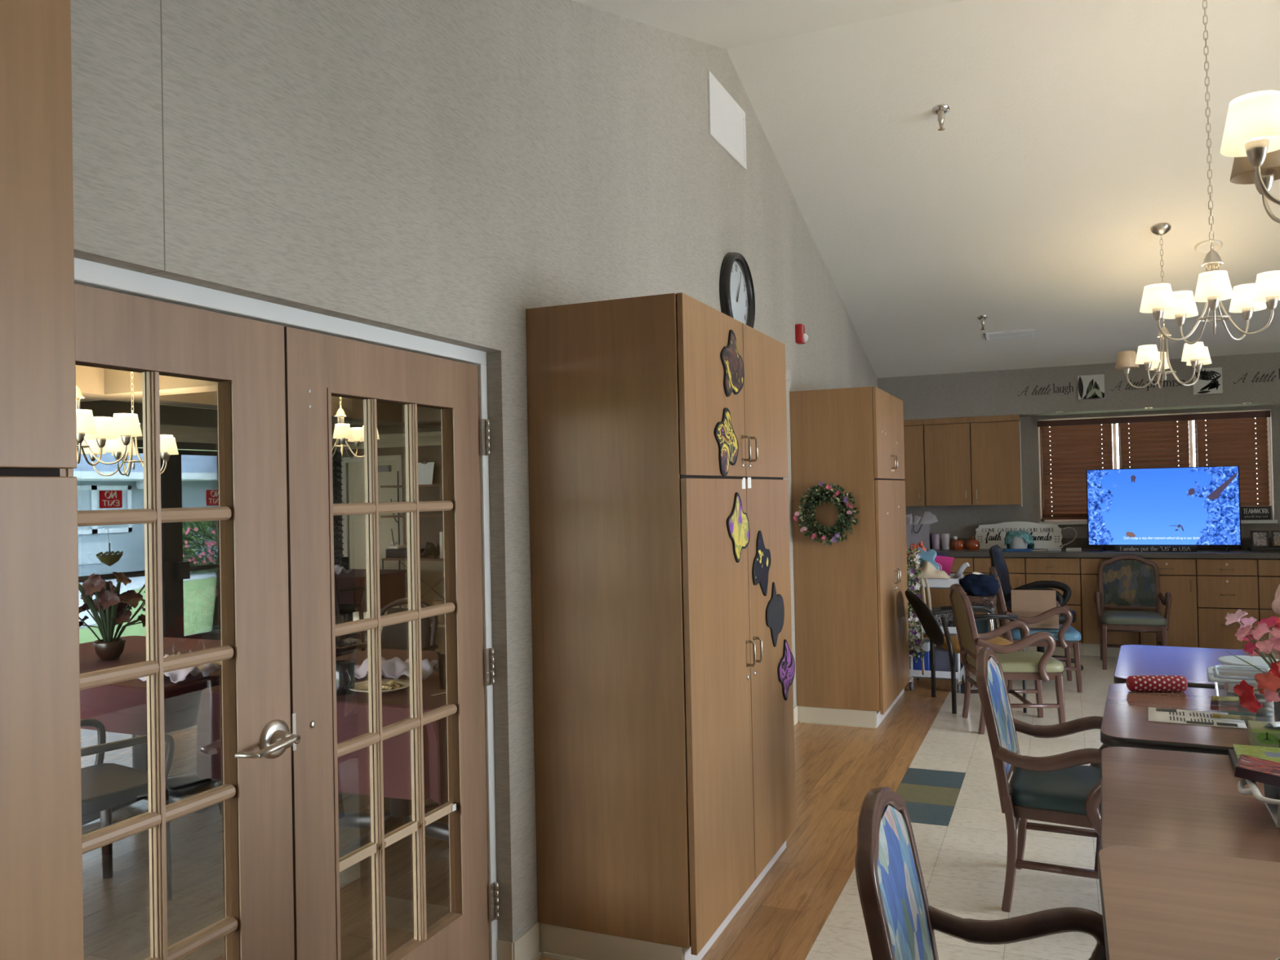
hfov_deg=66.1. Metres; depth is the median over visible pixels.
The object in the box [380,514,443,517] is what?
shelf
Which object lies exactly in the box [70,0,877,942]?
wall
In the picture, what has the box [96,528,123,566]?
hanging ornament
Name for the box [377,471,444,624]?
rack
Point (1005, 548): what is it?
folder
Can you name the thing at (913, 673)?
shelf
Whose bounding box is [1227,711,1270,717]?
marker
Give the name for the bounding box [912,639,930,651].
carton
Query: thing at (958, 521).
wall
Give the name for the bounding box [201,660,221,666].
dinner plate
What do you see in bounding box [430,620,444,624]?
shelf
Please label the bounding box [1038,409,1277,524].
window
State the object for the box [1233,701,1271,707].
marker
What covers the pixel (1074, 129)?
ceiling
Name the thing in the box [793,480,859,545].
flower wreath
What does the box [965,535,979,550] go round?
pumpkin
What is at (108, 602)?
flowers
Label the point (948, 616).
box
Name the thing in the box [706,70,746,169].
air vent
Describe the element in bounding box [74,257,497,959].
door frame
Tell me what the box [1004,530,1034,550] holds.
cloth
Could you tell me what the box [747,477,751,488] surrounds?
sticker
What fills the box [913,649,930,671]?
carton
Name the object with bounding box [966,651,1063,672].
seat cushion
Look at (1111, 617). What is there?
seat cushion
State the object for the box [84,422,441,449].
trim
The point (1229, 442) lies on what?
blind
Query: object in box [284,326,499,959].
door
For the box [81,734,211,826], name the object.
dining table
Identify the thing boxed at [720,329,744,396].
cutout
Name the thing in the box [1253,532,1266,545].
photo
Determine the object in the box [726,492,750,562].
cutout
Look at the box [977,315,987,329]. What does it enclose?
sprinkler head
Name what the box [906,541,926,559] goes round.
cloth
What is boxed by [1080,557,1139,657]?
base cabinet
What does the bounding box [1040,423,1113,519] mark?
blind
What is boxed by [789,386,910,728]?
tall cabinet
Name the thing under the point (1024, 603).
cardboard box
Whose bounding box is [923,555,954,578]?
folder
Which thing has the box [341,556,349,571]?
glass
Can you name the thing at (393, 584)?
tablecloth
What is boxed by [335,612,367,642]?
dining table
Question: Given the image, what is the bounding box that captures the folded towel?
[388,545,407,548]
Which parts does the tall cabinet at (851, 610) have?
cupboard door, cupboard door, handle, handle, handle, cupboard door, handle, cupboard door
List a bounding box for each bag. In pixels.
[906,511,937,550]
[914,560,951,675]
[960,573,999,595]
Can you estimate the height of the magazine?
0.014 m
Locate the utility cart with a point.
(955, 578)
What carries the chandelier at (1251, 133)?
hanging from the ceiling at (1074, 129)
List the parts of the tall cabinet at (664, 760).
cupboard door, cupboard door, handle, handle, handle, handle, cupboard door, cupboard door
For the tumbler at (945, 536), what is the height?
0.158 m
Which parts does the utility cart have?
post, post, push handle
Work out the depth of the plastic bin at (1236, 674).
3.42 m
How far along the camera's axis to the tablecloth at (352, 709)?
3.91 m
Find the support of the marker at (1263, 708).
in the plastic bin at (1236, 674)
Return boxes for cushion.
[877,804,933,959]
[951,590,975,655]
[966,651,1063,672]
[987,657,1017,773]
[991,573,1004,623]
[1004,624,1081,640]
[1008,764,1101,814]
[1101,609,1166,626]
[1102,560,1155,606]
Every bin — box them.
[934,645,956,671]
[1206,665,1274,724]
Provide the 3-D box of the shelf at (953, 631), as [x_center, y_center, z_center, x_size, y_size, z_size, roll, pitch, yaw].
[2.332,1.150,7.727,0.380,0.060,0.450,-2,-1,23]
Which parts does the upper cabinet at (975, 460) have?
cabinet door, cabinet door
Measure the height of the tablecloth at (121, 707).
0.202 m
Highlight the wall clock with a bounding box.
[719,252,755,328]
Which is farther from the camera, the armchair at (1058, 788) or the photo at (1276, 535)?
the photo at (1276, 535)
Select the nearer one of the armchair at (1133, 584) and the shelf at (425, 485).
the armchair at (1133, 584)
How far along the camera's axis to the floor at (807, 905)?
4.38 m
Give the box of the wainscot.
[403,555,444,626]
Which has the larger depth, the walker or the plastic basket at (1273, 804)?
the walker
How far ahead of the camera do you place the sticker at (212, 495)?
10.62 m
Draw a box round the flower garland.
[906,546,925,662]
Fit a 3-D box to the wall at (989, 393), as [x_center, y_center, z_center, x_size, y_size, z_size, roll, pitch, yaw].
[2.226,0.254,10.126,13.300,2.800,0.370,-2,-1,23]
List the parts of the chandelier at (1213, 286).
lamp shade, lamp shade, arm, arm, chain, lamp shade, arm, arm, arm, lamp shade, lamp shade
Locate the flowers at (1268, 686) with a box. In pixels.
[1225,608,1279,721]
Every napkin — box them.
[137,649,221,683]
[333,564,352,574]
[354,656,438,679]
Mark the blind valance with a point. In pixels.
(1264, 413)
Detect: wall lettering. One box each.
[1017,382,1073,395]
[1111,378,1184,391]
[1233,368,1279,383]
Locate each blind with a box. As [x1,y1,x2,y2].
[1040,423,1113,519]
[1118,420,1189,468]
[1194,417,1269,506]
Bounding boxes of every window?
[332,448,338,564]
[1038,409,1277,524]
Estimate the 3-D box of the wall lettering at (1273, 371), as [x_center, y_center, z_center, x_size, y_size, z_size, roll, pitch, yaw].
[5.409,-0.908,8.597,0.385,0.109,0.001,-2,-1,23]
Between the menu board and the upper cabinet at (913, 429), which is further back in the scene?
the menu board
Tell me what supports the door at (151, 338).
in the wall at (443, 171)
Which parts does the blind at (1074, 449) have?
rail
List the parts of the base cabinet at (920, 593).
cabinet door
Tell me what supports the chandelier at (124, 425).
hanging from the ceiling at (108, 400)
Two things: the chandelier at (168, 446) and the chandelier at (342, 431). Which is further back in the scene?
the chandelier at (342, 431)
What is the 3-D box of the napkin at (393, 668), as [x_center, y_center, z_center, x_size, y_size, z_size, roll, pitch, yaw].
[-1.116,0.841,4.456,0.431,0.113,0.231,-2,-1,23]
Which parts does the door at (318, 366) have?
strike plate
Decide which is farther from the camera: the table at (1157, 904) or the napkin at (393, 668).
the napkin at (393, 668)
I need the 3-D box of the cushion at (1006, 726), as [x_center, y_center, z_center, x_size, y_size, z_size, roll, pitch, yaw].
[1.404,0.907,3.858,0.096,0.398,0.416,-2,-1,26]
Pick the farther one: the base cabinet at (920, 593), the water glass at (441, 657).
the base cabinet at (920, 593)
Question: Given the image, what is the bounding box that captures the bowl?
[96,550,123,566]
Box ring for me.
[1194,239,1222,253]
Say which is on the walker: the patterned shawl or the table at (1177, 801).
the patterned shawl
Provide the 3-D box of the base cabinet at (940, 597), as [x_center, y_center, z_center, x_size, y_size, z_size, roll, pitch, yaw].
[3.056,1.182,9.622,0.452,0.895,0.632,-2,-1,23]
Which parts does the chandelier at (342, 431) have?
arm, arm, arm, lamp shade, arm, arm, lamp shade, lamp shade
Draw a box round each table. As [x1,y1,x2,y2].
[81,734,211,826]
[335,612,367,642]
[338,797,448,857]
[1097,845,1279,959]
[1100,683,1274,755]
[1100,746,1279,862]
[1113,644,1279,689]
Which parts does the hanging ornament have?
cord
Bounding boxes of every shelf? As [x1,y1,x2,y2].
[380,484,442,487]
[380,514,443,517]
[381,556,444,560]
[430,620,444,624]
[907,573,963,588]
[909,662,963,679]
[911,621,957,635]
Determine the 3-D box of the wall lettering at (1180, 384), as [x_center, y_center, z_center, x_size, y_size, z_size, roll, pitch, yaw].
[4.614,-0.866,8.938,0.600,0.109,0.001,-2,-1,23]
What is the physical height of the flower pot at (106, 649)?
0.100 m
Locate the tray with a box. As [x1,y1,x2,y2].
[386,547,425,558]
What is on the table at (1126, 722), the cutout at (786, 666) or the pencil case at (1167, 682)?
the pencil case at (1167, 682)
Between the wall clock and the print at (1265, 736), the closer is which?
the print at (1265, 736)
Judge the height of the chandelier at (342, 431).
0.628 m
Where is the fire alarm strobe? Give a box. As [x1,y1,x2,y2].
[795,324,808,344]
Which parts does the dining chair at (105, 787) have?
arm, leg, seat, arm, leg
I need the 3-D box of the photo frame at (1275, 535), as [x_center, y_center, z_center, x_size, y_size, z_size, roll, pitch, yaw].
[5.650,0.523,8.677,0.140,0.156,0.066,-2,-1,23]
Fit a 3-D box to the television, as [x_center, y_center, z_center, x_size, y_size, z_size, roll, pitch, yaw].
[4.681,0.266,8.829,1.217,0.753,0.201,-2,-1,23]
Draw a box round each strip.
[284,328,294,946]
[1066,547,1081,551]
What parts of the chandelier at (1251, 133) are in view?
lamp shade, lamp shade, bulb, arm, arm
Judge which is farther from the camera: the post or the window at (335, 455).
the window at (335, 455)
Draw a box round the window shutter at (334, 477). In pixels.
[332,451,344,563]
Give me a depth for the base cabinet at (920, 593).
9.47 m
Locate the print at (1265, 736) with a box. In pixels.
[1251,728,1279,747]
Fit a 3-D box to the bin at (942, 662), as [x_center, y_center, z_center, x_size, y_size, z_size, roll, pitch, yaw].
[2.376,1.406,7.647,0.170,0.197,0.260,-2,-1,23]
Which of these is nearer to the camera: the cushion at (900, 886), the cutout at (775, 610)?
the cushion at (900, 886)
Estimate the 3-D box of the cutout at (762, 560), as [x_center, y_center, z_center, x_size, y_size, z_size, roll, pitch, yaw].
[0.483,0.332,3.901,0.008,0.264,0.250,-2,-1,23]
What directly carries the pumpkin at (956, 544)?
on the countertop
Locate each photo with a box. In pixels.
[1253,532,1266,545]
[1273,532,1279,545]
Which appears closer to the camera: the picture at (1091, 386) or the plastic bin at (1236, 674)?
the plastic bin at (1236, 674)
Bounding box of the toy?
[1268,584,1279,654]
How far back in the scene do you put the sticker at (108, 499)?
9.48 m
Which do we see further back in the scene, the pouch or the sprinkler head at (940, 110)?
the pouch
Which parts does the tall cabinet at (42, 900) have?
cupboard door, cupboard door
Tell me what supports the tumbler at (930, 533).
on the countertop
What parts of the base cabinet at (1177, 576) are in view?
drawer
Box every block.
[1115,546,1196,551]
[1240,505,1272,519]
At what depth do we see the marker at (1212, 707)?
3.40 m
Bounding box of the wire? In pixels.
[1019,420,1022,506]
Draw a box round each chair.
[80,718,174,900]
[333,572,366,651]
[341,597,438,653]
[905,590,1026,714]
[989,544,1083,675]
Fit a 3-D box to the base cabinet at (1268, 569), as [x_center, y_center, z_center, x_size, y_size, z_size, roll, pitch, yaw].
[5.589,1.113,8.536,0.457,0.895,0.632,-2,-1,23]
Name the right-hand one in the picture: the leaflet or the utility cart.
the leaflet
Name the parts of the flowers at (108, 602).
stem, stem, blade, blade, stem, stem, blade, blade, stem, blade, stem, stem, stem, blade, stem, stem, stem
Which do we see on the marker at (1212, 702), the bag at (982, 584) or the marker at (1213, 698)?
the marker at (1213, 698)
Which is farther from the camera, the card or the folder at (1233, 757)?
the card
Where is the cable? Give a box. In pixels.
[1031,527,1076,551]
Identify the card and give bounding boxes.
[972,571,982,574]
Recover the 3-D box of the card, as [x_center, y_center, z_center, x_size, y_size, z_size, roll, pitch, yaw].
[2.582,0.727,7.447,0.121,0.067,0.051,-2,-1,23]
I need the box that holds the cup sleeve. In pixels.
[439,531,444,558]
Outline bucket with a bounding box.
[1008,535,1027,548]
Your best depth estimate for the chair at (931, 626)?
6.89 m
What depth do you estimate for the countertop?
8.82 m
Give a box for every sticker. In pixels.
[98,490,122,508]
[205,489,218,505]
[742,477,745,488]
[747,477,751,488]
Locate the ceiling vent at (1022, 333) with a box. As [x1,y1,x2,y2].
[985,328,1035,340]
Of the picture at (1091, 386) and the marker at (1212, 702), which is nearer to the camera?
the marker at (1212, 702)
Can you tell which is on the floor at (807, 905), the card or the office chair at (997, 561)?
the office chair at (997, 561)
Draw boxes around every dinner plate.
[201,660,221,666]
[349,678,409,693]
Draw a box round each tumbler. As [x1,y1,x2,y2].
[929,533,933,549]
[931,533,939,550]
[941,533,949,550]
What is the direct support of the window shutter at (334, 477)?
attached to the window at (335, 455)
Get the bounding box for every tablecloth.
[79,635,341,735]
[196,648,448,805]
[334,568,408,612]
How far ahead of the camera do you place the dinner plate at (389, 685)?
4.15 m
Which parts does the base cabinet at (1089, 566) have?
drawer, cabinet door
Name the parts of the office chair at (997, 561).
backrest, arm, arm, seat, leg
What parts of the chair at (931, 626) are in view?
backrest, leg, leg, leg, seat, leg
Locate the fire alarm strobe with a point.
(801, 337)
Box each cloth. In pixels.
[419,542,439,558]
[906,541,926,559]
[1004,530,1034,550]
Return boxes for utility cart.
[907,562,969,693]
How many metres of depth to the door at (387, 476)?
12.39 m
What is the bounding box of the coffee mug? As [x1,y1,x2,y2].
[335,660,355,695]
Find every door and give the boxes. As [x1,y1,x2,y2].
[66,283,300,959]
[73,448,170,644]
[175,449,221,639]
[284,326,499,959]
[347,461,398,621]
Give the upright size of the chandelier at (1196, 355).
1.134 m
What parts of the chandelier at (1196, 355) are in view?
lamp shade, arm, lamp shade, arm, lamp shade, arm, chain, arm, arm, lamp shade, lamp shade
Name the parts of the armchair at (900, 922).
frame, arm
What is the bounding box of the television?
[1085,465,1241,551]
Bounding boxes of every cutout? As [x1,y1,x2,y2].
[713,407,738,475]
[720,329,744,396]
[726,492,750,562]
[751,530,771,595]
[765,582,784,646]
[777,639,795,700]
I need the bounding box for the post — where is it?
[160,454,177,637]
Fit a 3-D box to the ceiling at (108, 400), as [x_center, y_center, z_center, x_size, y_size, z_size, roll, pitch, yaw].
[-3.542,-0.891,5.059,6.750,0.120,13.900,-2,-1,23]
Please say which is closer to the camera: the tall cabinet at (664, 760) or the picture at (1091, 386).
the tall cabinet at (664, 760)
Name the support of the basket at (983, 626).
on the walker
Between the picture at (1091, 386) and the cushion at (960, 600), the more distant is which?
the picture at (1091, 386)
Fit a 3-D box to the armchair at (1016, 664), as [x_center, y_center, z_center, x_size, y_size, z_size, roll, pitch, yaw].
[2.382,1.139,6.429,0.631,0.929,0.582,-1,-1,5]
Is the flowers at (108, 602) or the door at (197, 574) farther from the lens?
the door at (197, 574)
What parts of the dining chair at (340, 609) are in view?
frame, leg, seat, arm, leg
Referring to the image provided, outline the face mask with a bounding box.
[916,546,942,569]
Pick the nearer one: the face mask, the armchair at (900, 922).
the armchair at (900, 922)
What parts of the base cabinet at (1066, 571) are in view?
drawer, drawer, drawer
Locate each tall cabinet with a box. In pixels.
[0,0,84,959]
[525,292,795,959]
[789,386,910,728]
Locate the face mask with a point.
(930, 555)
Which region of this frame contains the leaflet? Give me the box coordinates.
[1148,706,1247,728]
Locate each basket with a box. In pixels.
[973,613,989,633]
[1237,778,1279,827]
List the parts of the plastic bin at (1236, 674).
lid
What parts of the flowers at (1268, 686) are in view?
blade, stem, stem, stem, stem, blade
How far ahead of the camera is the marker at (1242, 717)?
3.35 m
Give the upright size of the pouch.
0.183 m
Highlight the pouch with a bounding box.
[936,552,946,556]
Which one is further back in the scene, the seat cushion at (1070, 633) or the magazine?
the seat cushion at (1070, 633)
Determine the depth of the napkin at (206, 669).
4.43 m
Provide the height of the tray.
0.106 m
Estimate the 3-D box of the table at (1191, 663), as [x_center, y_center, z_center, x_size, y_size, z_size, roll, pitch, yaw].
[2.699,1.194,4.327,1.060,0.745,0.985,-2,-1,28]
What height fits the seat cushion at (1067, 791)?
0.075 m
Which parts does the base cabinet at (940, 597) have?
drawer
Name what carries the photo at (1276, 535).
attached to the photo frame at (1275, 535)
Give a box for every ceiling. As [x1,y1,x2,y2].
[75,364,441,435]
[107,400,217,409]
[572,0,1279,377]
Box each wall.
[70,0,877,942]
[77,440,343,624]
[342,351,1279,568]
[905,404,1279,537]
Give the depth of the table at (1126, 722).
3.30 m
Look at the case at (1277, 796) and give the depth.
2.45 m
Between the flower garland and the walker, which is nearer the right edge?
the walker
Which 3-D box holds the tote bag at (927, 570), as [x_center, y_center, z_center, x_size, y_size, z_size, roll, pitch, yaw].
[2.246,1.055,7.583,0.295,0.869,0.219,-2,-1,23]
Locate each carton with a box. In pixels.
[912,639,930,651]
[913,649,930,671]
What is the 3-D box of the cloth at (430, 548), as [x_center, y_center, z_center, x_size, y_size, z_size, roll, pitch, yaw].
[-2.463,0.827,11.674,0.260,0.195,0.258,-2,-1,23]
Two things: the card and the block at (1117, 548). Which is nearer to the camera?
the card
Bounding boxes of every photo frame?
[1250,530,1269,547]
[1271,530,1279,547]
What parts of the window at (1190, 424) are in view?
sill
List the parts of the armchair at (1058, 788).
frame, leg, leg, arm, seat rail, arm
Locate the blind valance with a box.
[1037,410,1271,426]
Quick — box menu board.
[417,462,434,484]
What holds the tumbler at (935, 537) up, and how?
on the countertop
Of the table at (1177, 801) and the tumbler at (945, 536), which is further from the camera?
the tumbler at (945, 536)
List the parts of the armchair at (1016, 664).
frame, leg, leg, arm, seat rail, arm, leg, leg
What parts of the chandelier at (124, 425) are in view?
arm, lamp shade, arm, lamp shade, arm, lamp shade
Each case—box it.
[1124,675,1187,691]
[1234,754,1279,786]
[1275,793,1279,799]
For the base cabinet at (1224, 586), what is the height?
0.895 m
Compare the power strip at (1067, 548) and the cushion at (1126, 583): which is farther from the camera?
the power strip at (1067, 548)
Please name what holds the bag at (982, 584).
on the patterned shawl
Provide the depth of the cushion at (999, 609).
7.73 m
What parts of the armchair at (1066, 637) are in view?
frame, leg, arm, arm, seat rail, leg, leg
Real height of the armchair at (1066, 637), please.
0.929 m
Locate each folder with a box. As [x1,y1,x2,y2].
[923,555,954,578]
[1003,547,1031,551]
[1228,749,1238,772]
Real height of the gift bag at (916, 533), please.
0.377 m
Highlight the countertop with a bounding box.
[926,547,1279,558]
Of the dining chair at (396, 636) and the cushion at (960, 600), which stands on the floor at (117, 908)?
the dining chair at (396, 636)
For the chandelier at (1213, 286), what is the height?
1.848 m
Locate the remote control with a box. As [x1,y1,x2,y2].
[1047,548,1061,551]
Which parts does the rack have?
post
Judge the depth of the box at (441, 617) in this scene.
11.50 m
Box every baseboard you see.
[497,922,542,959]
[793,705,797,724]
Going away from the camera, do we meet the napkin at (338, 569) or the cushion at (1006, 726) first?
the cushion at (1006, 726)
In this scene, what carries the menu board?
on the rack
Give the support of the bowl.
on the hanging ornament
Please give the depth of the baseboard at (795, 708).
6.57 m
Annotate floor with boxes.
[80,626,450,959]
[537,653,1117,959]
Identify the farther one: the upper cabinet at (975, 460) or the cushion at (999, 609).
the upper cabinet at (975, 460)
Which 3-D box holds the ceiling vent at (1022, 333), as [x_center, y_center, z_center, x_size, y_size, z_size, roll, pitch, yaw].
[3.264,-1.281,8.680,0.406,0.054,0.138,-2,-1,23]
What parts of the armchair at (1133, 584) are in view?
arm, leg, leg, frame, seat rail, leg, leg, arm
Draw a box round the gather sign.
[975,521,1062,549]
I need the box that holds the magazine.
[1232,743,1279,762]
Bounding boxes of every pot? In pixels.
[93,638,125,660]
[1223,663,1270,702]
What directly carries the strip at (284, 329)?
attached to the door at (318, 366)
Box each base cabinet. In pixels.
[906,556,926,639]
[924,556,975,646]
[973,556,1027,651]
[1025,557,1082,655]
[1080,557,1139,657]
[1138,558,1198,647]
[1195,558,1259,649]
[1257,558,1279,651]
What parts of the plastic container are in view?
lid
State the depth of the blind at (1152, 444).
9.23 m
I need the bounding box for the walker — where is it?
[960,606,995,693]
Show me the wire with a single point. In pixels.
(1020, 420)
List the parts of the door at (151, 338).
lever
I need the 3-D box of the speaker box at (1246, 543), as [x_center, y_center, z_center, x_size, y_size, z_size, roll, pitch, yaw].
[5.426,0.578,8.823,0.070,0.090,0.100,-2,-1,23]
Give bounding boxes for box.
[420,603,432,621]
[431,600,444,622]
[917,607,955,626]
[1011,590,1058,628]
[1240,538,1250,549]
[1248,720,1279,747]
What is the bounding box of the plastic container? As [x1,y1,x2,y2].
[1217,655,1279,702]
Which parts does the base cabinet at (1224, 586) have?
drawer, drawer, drawer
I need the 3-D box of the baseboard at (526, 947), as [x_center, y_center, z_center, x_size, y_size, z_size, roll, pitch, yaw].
[-0.401,1.563,3.283,0.073,0.112,0.170,-2,-1,23]
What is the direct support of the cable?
on the countertop
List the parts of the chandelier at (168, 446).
lamp shade, arm, lamp shade, lamp shade, arm, arm, chain, arm, arm, lamp shade, lamp shade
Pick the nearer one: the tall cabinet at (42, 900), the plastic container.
the tall cabinet at (42, 900)
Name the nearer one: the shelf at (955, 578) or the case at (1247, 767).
the case at (1247, 767)
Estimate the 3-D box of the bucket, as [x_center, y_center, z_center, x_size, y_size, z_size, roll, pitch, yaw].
[3.573,0.582,9.292,0.196,0.130,0.196,-2,-1,23]
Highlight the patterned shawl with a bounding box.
[965,593,996,607]
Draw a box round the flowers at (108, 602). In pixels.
[78,572,146,660]
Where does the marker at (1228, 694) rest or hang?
in the plastic bin at (1236, 674)
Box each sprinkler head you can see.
[932,103,950,130]
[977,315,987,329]
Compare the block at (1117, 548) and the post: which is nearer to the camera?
the block at (1117, 548)
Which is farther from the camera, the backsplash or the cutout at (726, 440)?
the backsplash
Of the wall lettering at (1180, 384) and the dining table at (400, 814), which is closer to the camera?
the dining table at (400, 814)
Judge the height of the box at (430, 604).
0.190 m
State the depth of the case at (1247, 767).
2.43 m
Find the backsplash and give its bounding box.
[939,537,1271,548]
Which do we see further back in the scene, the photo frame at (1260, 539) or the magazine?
the photo frame at (1260, 539)
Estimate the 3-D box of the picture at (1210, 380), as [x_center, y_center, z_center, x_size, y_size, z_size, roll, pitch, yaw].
[5.044,-0.879,8.742,0.225,0.228,0.023,-2,-1,23]
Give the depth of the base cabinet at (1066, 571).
8.98 m
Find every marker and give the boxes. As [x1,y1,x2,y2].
[1210,695,1240,701]
[1210,700,1242,706]
[1210,705,1250,711]
[1212,713,1255,720]
[1226,692,1265,699]
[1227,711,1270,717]
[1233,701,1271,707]
[1257,706,1271,711]
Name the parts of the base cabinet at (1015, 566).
drawer, cabinet door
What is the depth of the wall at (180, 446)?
10.57 m
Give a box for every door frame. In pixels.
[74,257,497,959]
[341,454,404,608]
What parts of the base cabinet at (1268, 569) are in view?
drawer, drawer, drawer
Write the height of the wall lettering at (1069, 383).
0.111 m
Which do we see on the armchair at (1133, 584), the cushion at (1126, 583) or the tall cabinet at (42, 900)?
the cushion at (1126, 583)
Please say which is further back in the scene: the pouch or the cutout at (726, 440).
the pouch
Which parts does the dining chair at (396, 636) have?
arm, frame, arm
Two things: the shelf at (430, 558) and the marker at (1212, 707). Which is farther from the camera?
the shelf at (430, 558)
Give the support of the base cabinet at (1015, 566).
on the floor at (807, 905)
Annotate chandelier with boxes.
[75,385,142,466]
[80,371,178,476]
[332,396,379,458]
[1115,222,1211,388]
[1139,0,1279,344]
[1220,89,1279,223]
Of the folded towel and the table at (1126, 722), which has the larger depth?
the folded towel
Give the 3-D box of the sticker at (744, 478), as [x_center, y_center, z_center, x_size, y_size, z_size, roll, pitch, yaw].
[0.392,0.012,3.716,0.001,0.042,0.044,-2,-1,23]
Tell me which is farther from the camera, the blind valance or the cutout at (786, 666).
the blind valance
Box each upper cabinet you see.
[902,418,925,506]
[923,414,1022,506]
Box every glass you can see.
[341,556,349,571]
[436,651,446,688]
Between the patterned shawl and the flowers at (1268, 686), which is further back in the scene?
the patterned shawl
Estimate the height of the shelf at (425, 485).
0.024 m
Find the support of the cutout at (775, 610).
attached to the tall cabinet at (664, 760)
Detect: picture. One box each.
[1077,373,1104,399]
[1192,367,1222,394]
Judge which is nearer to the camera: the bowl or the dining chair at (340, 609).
the bowl
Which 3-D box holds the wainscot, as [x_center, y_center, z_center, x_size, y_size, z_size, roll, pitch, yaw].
[-0.326,1.291,10.999,5.610,0.860,0.030,-2,-1,23]
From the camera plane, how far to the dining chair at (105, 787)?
3.87 m
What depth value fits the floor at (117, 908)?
4.05 m
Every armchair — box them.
[854,786,1106,959]
[948,583,1065,734]
[975,647,1114,911]
[988,566,1082,692]
[1093,555,1171,670]
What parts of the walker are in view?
seat, tube frame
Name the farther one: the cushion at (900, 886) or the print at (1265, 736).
the print at (1265, 736)
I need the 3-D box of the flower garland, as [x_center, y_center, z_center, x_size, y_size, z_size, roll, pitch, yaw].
[2.089,0.956,7.528,0.175,0.898,0.126,-2,-1,23]
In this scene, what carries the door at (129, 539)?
in the wall at (180, 446)
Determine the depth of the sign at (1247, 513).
8.87 m

